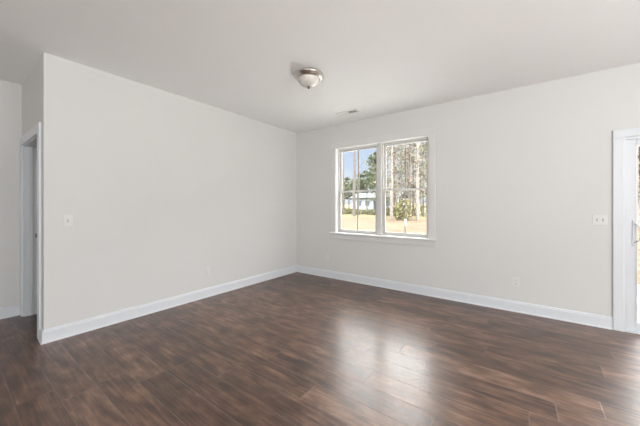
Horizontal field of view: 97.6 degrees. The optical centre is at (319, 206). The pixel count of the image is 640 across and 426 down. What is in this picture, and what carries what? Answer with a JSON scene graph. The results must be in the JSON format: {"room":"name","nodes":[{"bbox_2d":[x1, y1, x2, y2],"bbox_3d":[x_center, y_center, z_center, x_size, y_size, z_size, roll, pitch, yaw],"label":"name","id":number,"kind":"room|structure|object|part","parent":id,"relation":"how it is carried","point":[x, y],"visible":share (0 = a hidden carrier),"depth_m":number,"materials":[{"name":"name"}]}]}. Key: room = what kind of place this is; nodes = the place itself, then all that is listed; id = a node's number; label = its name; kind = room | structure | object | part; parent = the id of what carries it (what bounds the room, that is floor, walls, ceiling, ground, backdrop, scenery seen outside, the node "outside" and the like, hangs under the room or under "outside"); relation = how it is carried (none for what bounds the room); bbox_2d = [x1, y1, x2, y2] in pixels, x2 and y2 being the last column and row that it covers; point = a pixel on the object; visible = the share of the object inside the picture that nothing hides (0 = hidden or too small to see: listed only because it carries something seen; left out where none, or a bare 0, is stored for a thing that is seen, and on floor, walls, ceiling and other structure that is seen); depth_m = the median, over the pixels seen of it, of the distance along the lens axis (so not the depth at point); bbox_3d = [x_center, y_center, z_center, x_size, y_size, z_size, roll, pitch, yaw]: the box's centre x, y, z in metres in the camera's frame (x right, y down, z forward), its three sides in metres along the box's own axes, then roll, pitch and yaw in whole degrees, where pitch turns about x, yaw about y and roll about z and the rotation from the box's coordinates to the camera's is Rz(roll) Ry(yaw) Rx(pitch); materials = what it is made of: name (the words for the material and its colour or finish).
{"room":"empty living room","nodes":[
{"label":"empty living room","id":0,"kind":"room"},
{"bbox_2d":[0,80,21,307],"bbox_3d":[-3.856,-0.079,3.076,0.150,2.740,8.000,0,0,36],"label":"wall","id":1,"kind":"structure","parent":0,"point":[10,93],"depth_m":3.27,"materials":[{"name":"paint"}]},
{"bbox_2d":[0,304,19,318],"bbox_3d":[-4.863,1.227,1.566,0.022,0.128,4.373,0,0,36],"label":"baseboard","id":2,"kind":"structure","parent":1,"relation":"attached to","point":[14,310],"depth_m":3.26,"materials":[{"name":"paint"}]},
{"bbox_2d":[22,57,40,135],"bbox_3d":[-3.097,-0.079,3.073,1.075,2.740,0.115,0,0,36],"label":"wall","id":3,"kind":"structure","parent":0,"point":[31,87],"depth_m":2.96,"materials":[{"name":"paint"}]},
{"bbox_2d":[20,122,40,339],"bbox_3d":[-3.094,0.241,3.060,1.094,2.100,0.133,0,0,36],"label":"door","id":4,"kind":"structure","parent":3,"relation":"in","point":[30,142],"depth_m":3.29,"materials":[{"name":"paint"}]},
{"bbox_3d":[-3.527,0.288,3.308,0.101,2.005,0.018,0,0,36],"label":"casing","id":5,"kind":"part","parent":4,"relation":"part of","materials":[{"name":"paint"}]},
{"bbox_3d":[-3.128,-0.761,3.014,1.094,0.095,0.018,0,0,36],"label":"head casing","id":6,"kind":"part","parent":4,"relation":"part of","materials":[{"name":"paint"}]},
{"bbox_3d":[-2.726,0.288,2.717,0.095,2.005,0.018,0,0,36],"label":"casing","id":7,"kind":"part","parent":4,"relation":"part of","materials":[{"name":"paint"}]},
{"bbox_2d":[38,327,43,344],"bbox_3d":[-2.636,1.227,2.648,0.112,0.128,0.022,0,0,36],"label":"baseboard","id":8,"kind":"structure","parent":3,"relation":"attached to","point":[41,331],"depth_m":2.62,"materials":[{"name":"paint"}]},
{"bbox_2d":[41,53,296,329],"bbox_3d":[-1.579,-0.079,4.124,0.120,2.740,3.609,0,0,36],"label":"wall","id":9,"kind":"structure","parent":0,"point":[160,188],"depth_m":3.34,"materials":[{"name":"paint"}]},
{"bbox_2d":[63,215,72,226],"bbox_3d":[-2.492,0.145,2.770,0.018,0.116,0.072,0,0,36],"label":"light switch","id":10,"kind":"object","parent":9,"relation":"attached to","point":[67,219],"visible":1,"depth_m":2.77,"materials":[{"name":"white plastic"}]},
{"bbox_2d":[44,265,296,343],"bbox_3d":[-1.522,1.227,4.082,0.022,0.128,3.609,0,0,36],"label":"baseboard","id":11,"kind":"structure","parent":9,"relation":"attached to","point":[56,333],"depth_m":3.35,"materials":[{"name":"paint"}]},
{"bbox_2d":[205,267,209,275],"bbox_3d":[-1.599,0.925,3.987,0.008,0.116,0.072,0,0,36],"label":"wall outlet","id":12,"kind":"object","parent":9,"relation":"attached to","point":[207,269],"visible":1,"depth_m":3.98,"materials":[{"name":"white plastic"}]},
{"bbox_2d":[0,272,639,425],"bbox_3d":[-0.539,1.351,0.628,8.395,0.120,8.300,0,0,36],"label":"floor","id":13,"kind":"structure","parent":0,"point":[297,348],"depth_m":2.24,"materials":[{"name":"brown wood"}]},
{"bbox_2d":[0,0,639,132],"bbox_3d":[-0.539,-1.549,0.628,8.395,0.200,8.300,0,0,36],"label":"ceiling","id":14,"kind":"structure","parent":0,"point":[375,58],"depth_m":2.51,"materials":[{"name":"paint"}]},
{"bbox_2d":[293,67,323,88],"bbox_3d":[-0.124,-1.365,3.056,0.332,0.169,0.332,0,0,36],"label":"ceiling light","id":15,"kind":"object","parent":14,"relation":"attached to","point":[307,77],"visible":1,"depth_m":2.97,"materials":[{"name":"white glass"}]},
{"bbox_3d":[-0.124,-1.349,3.056,0.239,0.088,0.239,0,0,36],"label":"lamp shade","id":16,"kind":"part","parent":15,"relation":"part of","materials":[{"name":"white glass"}]},
{"bbox_2d":[336,109,359,115],"bbox_3d":[0.430,-1.441,4.313,0.360,0.015,0.144,0,0,36],"label":"ceiling vent","id":17,"kind":"object","parent":14,"relation":"in","point":[352,111],"visible":1,"depth_m":4.30,"materials":[{"name":"white metal"}]},
{"bbox_2d":[297,63,639,317],"bbox_3d":[1.881,-0.079,3.908,8.395,2.740,0.150,0,0,36],"label":"wall","id":18,"kind":"structure","parent":0,"point":[522,174],"depth_m":3.47,"materials":[{"name":"paint"}]},
{"bbox_2d":[329,128,436,246],"bbox_3d":[0.956,-0.271,4.558,1.819,1.698,0.202,0,0,36],"label":"window","id":19,"kind":"structure","parent":18,"relation":"in","point":[380,143],"depth_m":4.53,"materials":[{"name":"paint"}]},
{"bbox_3d":[0.239,-0.282,5.015,0.090,1.496,0.018,0,0,36],"label":"casing","id":20,"kind":"part","parent":19,"relation":"part of","materials":[{"name":"paint"}]},
{"bbox_3d":[0.663,-0.278,4.850,0.772,1.491,0.080,0,0,36],"label":"frame","id":21,"kind":"part","parent":19,"relation":"part of","materials":[{"name":"plastic"}]},
{"bbox_3d":[0.652,0.087,4.835,0.736,0.731,0.028,0,0,36],"label":"sash","id":22,"kind":"part","parent":19,"relation":"part of","materials":[{"name":"plastic"}]},
{"bbox_3d":[0.672,-0.628,4.862,0.736,0.757,0.026,0,0,36],"label":"sash","id":23,"kind":"part","parent":19,"relation":"part of","materials":[{"name":"plastic"}]},
{"bbox_3d":[0.932,0.477,4.525,1.819,0.022,0.122,0,0,36],"label":"sill","id":24,"kind":"part","parent":19,"relation":"part of","materials":[{"name":"white plastic"}]},
{"bbox_3d":[0.922,-1.075,4.511,1.787,0.090,0.018,0,0,36],"label":"head casing","id":25,"kind":"part","parent":19,"relation":"part of","materials":[{"name":"paint"}]},
{"bbox_3d":[1.332,-0.278,4.356,0.747,1.491,0.080,0,0,36],"label":"frame","id":26,"kind":"part","parent":19,"relation":"part of","materials":[{"name":"plastic"}]},
{"bbox_3d":[1.321,0.087,4.342,0.711,0.731,0.028,0,0,36],"label":"sash","id":27,"kind":"part","parent":19,"relation":"part of","materials":[{"name":"glass"}]},
{"bbox_3d":[1.341,-0.628,4.368,0.711,0.757,0.026,0,0,36],"label":"sash","id":28,"kind":"part","parent":19,"relation":"part of","materials":[{"name":"plastic"}]},
{"bbox_3d":[1.604,-0.282,4.007,0.090,1.496,0.018,0,0,36],"label":"casing","id":29,"kind":"part","parent":19,"relation":"part of","materials":[{"name":"paint"}]},
{"bbox_2d":[297,265,612,329],"bbox_3d":[1.298,1.227,4.231,4.383,0.128,0.022,0,0,36],"label":"baseboard","id":30,"kind":"structure","parent":18,"relation":"attached to","point":[589,319],"depth_m":3.65,"materials":[{"name":"paint"}]},
{"bbox_2d":[512,277,518,286],"bbox_3d":[2.397,0.927,3.428,0.072,0.116,0.008,0,0,36],"label":"wall outlet","id":31,"kind":"object","parent":18,"relation":"attached to","point":[515,280],"visible":1,"depth_m":3.43,"materials":[{"name":"white plastic"}]},
{"bbox_2d":[592,214,607,225],"bbox_3d":[2.987,0.146,2.986,0.118,0.116,0.018,0,0,36],"label":"light switch","id":32,"kind":"object","parent":18,"relation":"attached to","point":[597,219],"visible":1,"depth_m":2.99,"materials":[{"name":"white plastic"}]},
{"bbox_2d":[613,128,639,333],"bbox_3d":[3.900,0.251,2.394,1.982,2.084,0.187,0,0,36],"label":"door","id":33,"kind":"structure","parent":18,"relation":"in","point":[626,142],"depth_m":2.88,"materials":[{"name":"paint"}]},
{"bbox_3d":[3.096,0.290,2.906,0.080,2.002,0.020,0,0,36],"label":"casing","id":34,"kind":"part","parent":33,"relation":"part of","materials":[{"name":"paint"}]},
{"bbox_3d":[3.861,-0.751,2.341,1.982,0.080,0.020,0,0,36],"label":"head casing","id":35,"kind":"part","parent":33,"relation":"part of","materials":[{"name":"paint"}]},
{"bbox_3d":[3.910,0.289,2.407,1.828,2.008,0.156,0,0,36],"label":"frame","id":36,"kind":"part","parent":33,"relation":"part of","materials":[{"name":"paint"}]},
{"bbox_3d":[3.544,0.290,2.638,0.922,1.954,0.042,0,0,36],"label":"sliding panel","id":37,"kind":"part","parent":33,"relation":"part of","materials":[{"name":"paint"}]},
{"bbox_3d":[3.203,0.271,2.857,0.022,0.260,0.010,0,0,36],"label":"handle plate","id":38,"kind":"part","parent":33,"relation":"part of","materials":[{"name":"paint"}]},
{"bbox_3d":[3.208,0.271,2.822,0.018,0.207,0.066,0,0,-7],"label":"pull handle","id":39,"kind":"part","parent":33,"relation":"part of","materials":[{"name":"white plastic"}]},
{"label":"outside","id":40,"kind":"structure","parent":0,"visible":0},
{"bbox_2d":[341,204,639,284],"bbox_3d":[12.122,0.391,64.701,170.000,2.300,109.850,0,0,36],"label":"ground","id":41,"kind":"structure","parent":40,"point":[366,222],"depth_m":21.07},
{"bbox_2d":[342,152,343,214],"bbox_3d":[3.087,-6.019,36.553,2.489,14.306,2.816,0,0,36],"label":"pine tree","id":42,"kind":"object","parent":41,"relation":"on","point":[343,152],"visible":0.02,"depth_m":36.40,"materials":[{"name":"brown plant"}]},
{"bbox_2d":[341,182,348,207],"bbox_3d":[5.118,-2.742,71.415,4.752,6.902,4.385,0,0,36],"label":"pine tree","id":43,"kind":"object","parent":41,"relation":"on","point":[345,184],"visible":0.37,"depth_m":71.07,"materials":[{"name":"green plant"}]},
{"bbox_2d":[344,176,350,207],"bbox_3d":[7.424,-3.669,74.676,6.172,8.590,4.164,0,0,11],"label":"pine tree","id":44,"kind":"object","parent":41,"relation":"on","point":[347,178],"visible":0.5,"depth_m":74.04,"materials":[{"name":"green plant"}]},
{"bbox_2d":[349,179,356,199],"bbox_3d":[8.803,-3.224,70.592,3.349,7.814,4.104,0,0,36],"label":"pine tree","id":45,"kind":"object","parent":41,"relation":"on","point":[351,184],"visible":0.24,"depth_m":70.26,"materials":[{"name":"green plant"}]},
{"bbox_2d":[352,151,355,215],"bbox_3d":[3.896,-6.963,31.753,3.296,16.314,2.707,0,0,18],"label":"pine tree","id":46,"kind":"object","parent":41,"relation":"on","point":[354,156],"visible":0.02,"depth_m":31.96,"materials":[{"name":"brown plant"}]},
{"bbox_2d":[350,209,361,214],"bbox_3d":[4.746,0.706,36.570,1.701,0.857,1.800,0,0,-12],"label":"shrub","id":47,"kind":"object","parent":41,"relation":"on","point":[360,210],"visible":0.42,"depth_m":36.22,"materials":[{"name":"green plant"}]},
{"bbox_2d":[357,164,359,214],"bbox_3d":[5.058,-6.984,34.433,2.917,16.252,2.358,0,0,17],"label":"pine tree","id":48,"kind":"object","parent":41,"relation":"on","point":[359,164],"visible":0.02,"depth_m":34.00,"materials":[{"name":"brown plant"}]},
{"bbox_2d":[352,171,372,208],"bbox_3d":[8.256,-2.854,51.182,4.460,7.662,4.343,0,0,-33],"label":"pine tree","id":49,"kind":"object","parent":41,"relation":"on","point":[361,185],"visible":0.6,"depth_m":50.93,"materials":[{"name":"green plant"}]},
{"bbox_2d":[359,150,375,188],"bbox_3d":[9.165,-4.206,47.433,5.833,10.409,3.357,0,0,-32],"label":"pine tree","id":50,"kind":"object","parent":41,"relation":"on","point":[370,162],"visible":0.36,"depth_m":46.93,"materials":[{"name":"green plant"}]},
{"bbox_2d":[367,155,387,200],"bbox_3d":[8.339,-3.664,42.800,3.231,9.408,4.964,0,0,36],"label":"tree","id":51,"kind":"object","parent":41,"relation":"on","point":[374,155],"visible":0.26,"depth_m":43.38,"materials":[{"name":"green plant"}]},
{"bbox_2d":[349,192,407,209],"bbox_3d":[12.126,-0.892,56.838,10.442,3.750,6.400,0,0,36],"label":"house","id":52,"kind":"structure","parent":41,"relation":"on","point":[362,196],"depth_m":55.67,"materials":[{"name":"white"}]},
{"bbox_2d":[372,146,390,204],"bbox_3d":[6.920,-4.370,31.075,2.732,11.077,3.378,0,0,36],"label":"bare tree","id":53,"kind":"object","parent":41,"relation":"on","point":[390,146],"visible":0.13,"depth_m":30.89,"materials":[{"name":"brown plant"}]},
{"bbox_2d":[386,207,393,215],"bbox_3d":[8.048,0.604,32.598,1.380,1.048,1.441,0,0,-36],"label":"shrub","id":54,"kind":"object","parent":41,"relation":"on","point":[388,208],"visible":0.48,"depth_m":32.39,"materials":[{"name":"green plant"}]},
{"bbox_2d":[386,147,397,207],"bbox_3d":[11.806,-4.635,46.210,2.863,11.266,3.802,0,0,36],"label":"tree","id":55,"kind":"object","parent":41,"relation":"on","point":[386,147],"visible":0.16,"depth_m":46.51,"materials":[{"name":"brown plant"}]},
{"bbox_2d":[386,146,400,218],"bbox_3d":[6.565,-4.418,27.418,2.442,11.320,2.894,0,0,10],"label":"bare tree","id":56,"kind":"object","parent":41,"relation":"on","point":[391,150],"visible":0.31,"depth_m":27.27,"materials":[{"name":"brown plant"}]},
{"bbox_2d":[387,146,402,212],"bbox_3d":[11.102,-5.137,41.520,2.336,12.356,4.477,0,0,36],"label":"tree","id":57,"kind":"object","parent":41,"relation":"on","point":[389,146],"visible":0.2,"depth_m":41.63,"materials":[{"name":"brown plant"}]},
{"bbox_2d":[389,145,404,197],"bbox_3d":[13.459,-5.691,49.175,4.252,13.295,2.319,0,0,17],"label":"tree","id":58,"kind":"object","parent":41,"relation":"on","point":[398,145],"visible":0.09,"depth_m":49.48,"materials":[{"name":"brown plant"}]},
{"bbox_2d":[386,145,408,204],"bbox_3d":[9.382,-4.621,34.560,4.530,11.467,3.622,0,0,-18],"label":"bare tree","id":59,"kind":"object","parent":41,"relation":"on","point":[395,166],"visible":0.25,"depth_m":34.22,"materials":[{"name":"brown plant"}]},
{"bbox_2d":[387,144,408,207],"bbox_3d":[8.371,-3.955,29.017,2.477,10.294,1.938,0,0,-33],"label":"bare tree","id":60,"kind":"object","parent":41,"relation":"on","point":[395,151],"visible":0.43,"depth_m":28.97,"materials":[{"name":"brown plant"}]},
{"bbox_2d":[393,199,412,219],"bbox_3d":[7.330,0.310,25.094,1.582,1.945,2.234,0,0,8],"label":"shrub","id":61,"kind":"object","parent":41,"relation":"on","point":[400,214],"visible":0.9,"depth_m":24.73,"materials":[{"name":"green plant"}]},
{"bbox_2d":[393,143,412,202],"bbox_3d":[11.935,-5.043,39.383,3.383,12.185,2.668,0,0,-27],"label":"tree","id":62,"kind":"object","parent":41,"relation":"on","point":[412,143],"visible":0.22,"depth_m":39.80,"materials":[{"name":"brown plant"}]},
{"bbox_2d":[401,142,425,219],"bbox_3d":[8.541,-4.329,24.677,2.873,11.195,2.539,0,0,36],"label":"bare tree","id":63,"kind":"object","parent":41,"relation":"on","point":[417,148],"visible":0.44,"depth_m":24.77,"materials":[{"name":"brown plant"}]},
{"bbox_2d":[400,143,426,215],"bbox_3d":[10.208,-4.189,31.482,3.190,10.644,2.490,0,0,-24],"label":"bare tree","id":64,"kind":"object","parent":41,"relation":"on","point":[412,157],"visible":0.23,"depth_m":31.09,"materials":[{"name":"brown plant"}]},
{"bbox_2d":[401,143,426,217],"bbox_3d":[9.261,-4.411,27.098,2.909,11.256,2.085,0,0,-10],"label":"bare tree","id":65,"kind":"object","parent":41,"relation":"on","point":[410,185],"visible":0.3,"depth_m":27.22,"materials":[{"name":"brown plant"}]},
{"bbox_2d":[407,142,425,212],"bbox_3d":[14.621,-5.139,42.021,3.657,12.315,3.513,0,0,36],"label":"tree","id":66,"kind":"object","parent":41,"relation":"on","point":[421,142],"visible":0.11,"depth_m":41.79,"materials":[{"name":"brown plant"}]},
{"bbox_2d":[411,145,425,211],"bbox_3d":[17.400,-4.694,47.475,3.681,11.298,4.483,0,0,36],"label":"tree","id":67,"kind":"object","parent":41,"relation":"on","point":[419,145],"visible":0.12,"depth_m":47.25,"materials":[{"name":"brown plant"}]},
{"bbox_2d":[414,141,426,216],"bbox_3d":[11.393,-4.011,29.295,3.190,10.308,2.513,0,0,-35],"label":"bare tree","id":68,"kind":"object","parent":41,"relation":"on","point":[423,150],"visible":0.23,"depth_m":29.42,"materials":[{"name":"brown plant"}]},
{"bbox_2d":[419,142,426,212],"bbox_3d":[14.966,-5.530,38.981,4.126,13.140,2.701,0,0,-12],"label":"tree","id":69,"kind":"object","parent":41,"relation":"on","point":[422,142],"visible":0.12,"depth_m":38.92,"materials":[{"name":"brown plant"}]},
{"bbox_2d":[419,145,426,193],"bbox_3d":[12.678,-6.060,33.222,2.961,14.321,3.728,0,0,36],"label":"tree","id":70,"kind":"object","parent":41,"relation":"on","point":[420,145],"visible":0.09,"depth_m":32.82,"materials":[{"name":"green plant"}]},
{"bbox_2d":[638,285,639,320],"bbox_3d":[4.940,1.491,3.763,2.600,0.100,3.250,0,0,36],"label":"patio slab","id":71,"kind":"object","parent":41,"relation":"on","point":[638,285],"depth_m":4.47,"materials":[{"name":"concrete"}]},
{"bbox_2d":[638,147,639,224],"bbox_3d":[19.315,-4.527,17.592,3.725,11.540,4.220,0,0,-23],"label":"tree","id":72,"kind":"object","parent":41,"relation":"on","point":[638,147],"visible":0.02,"depth_m":17.62,"materials":[{"name":"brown plant"}]}
]}

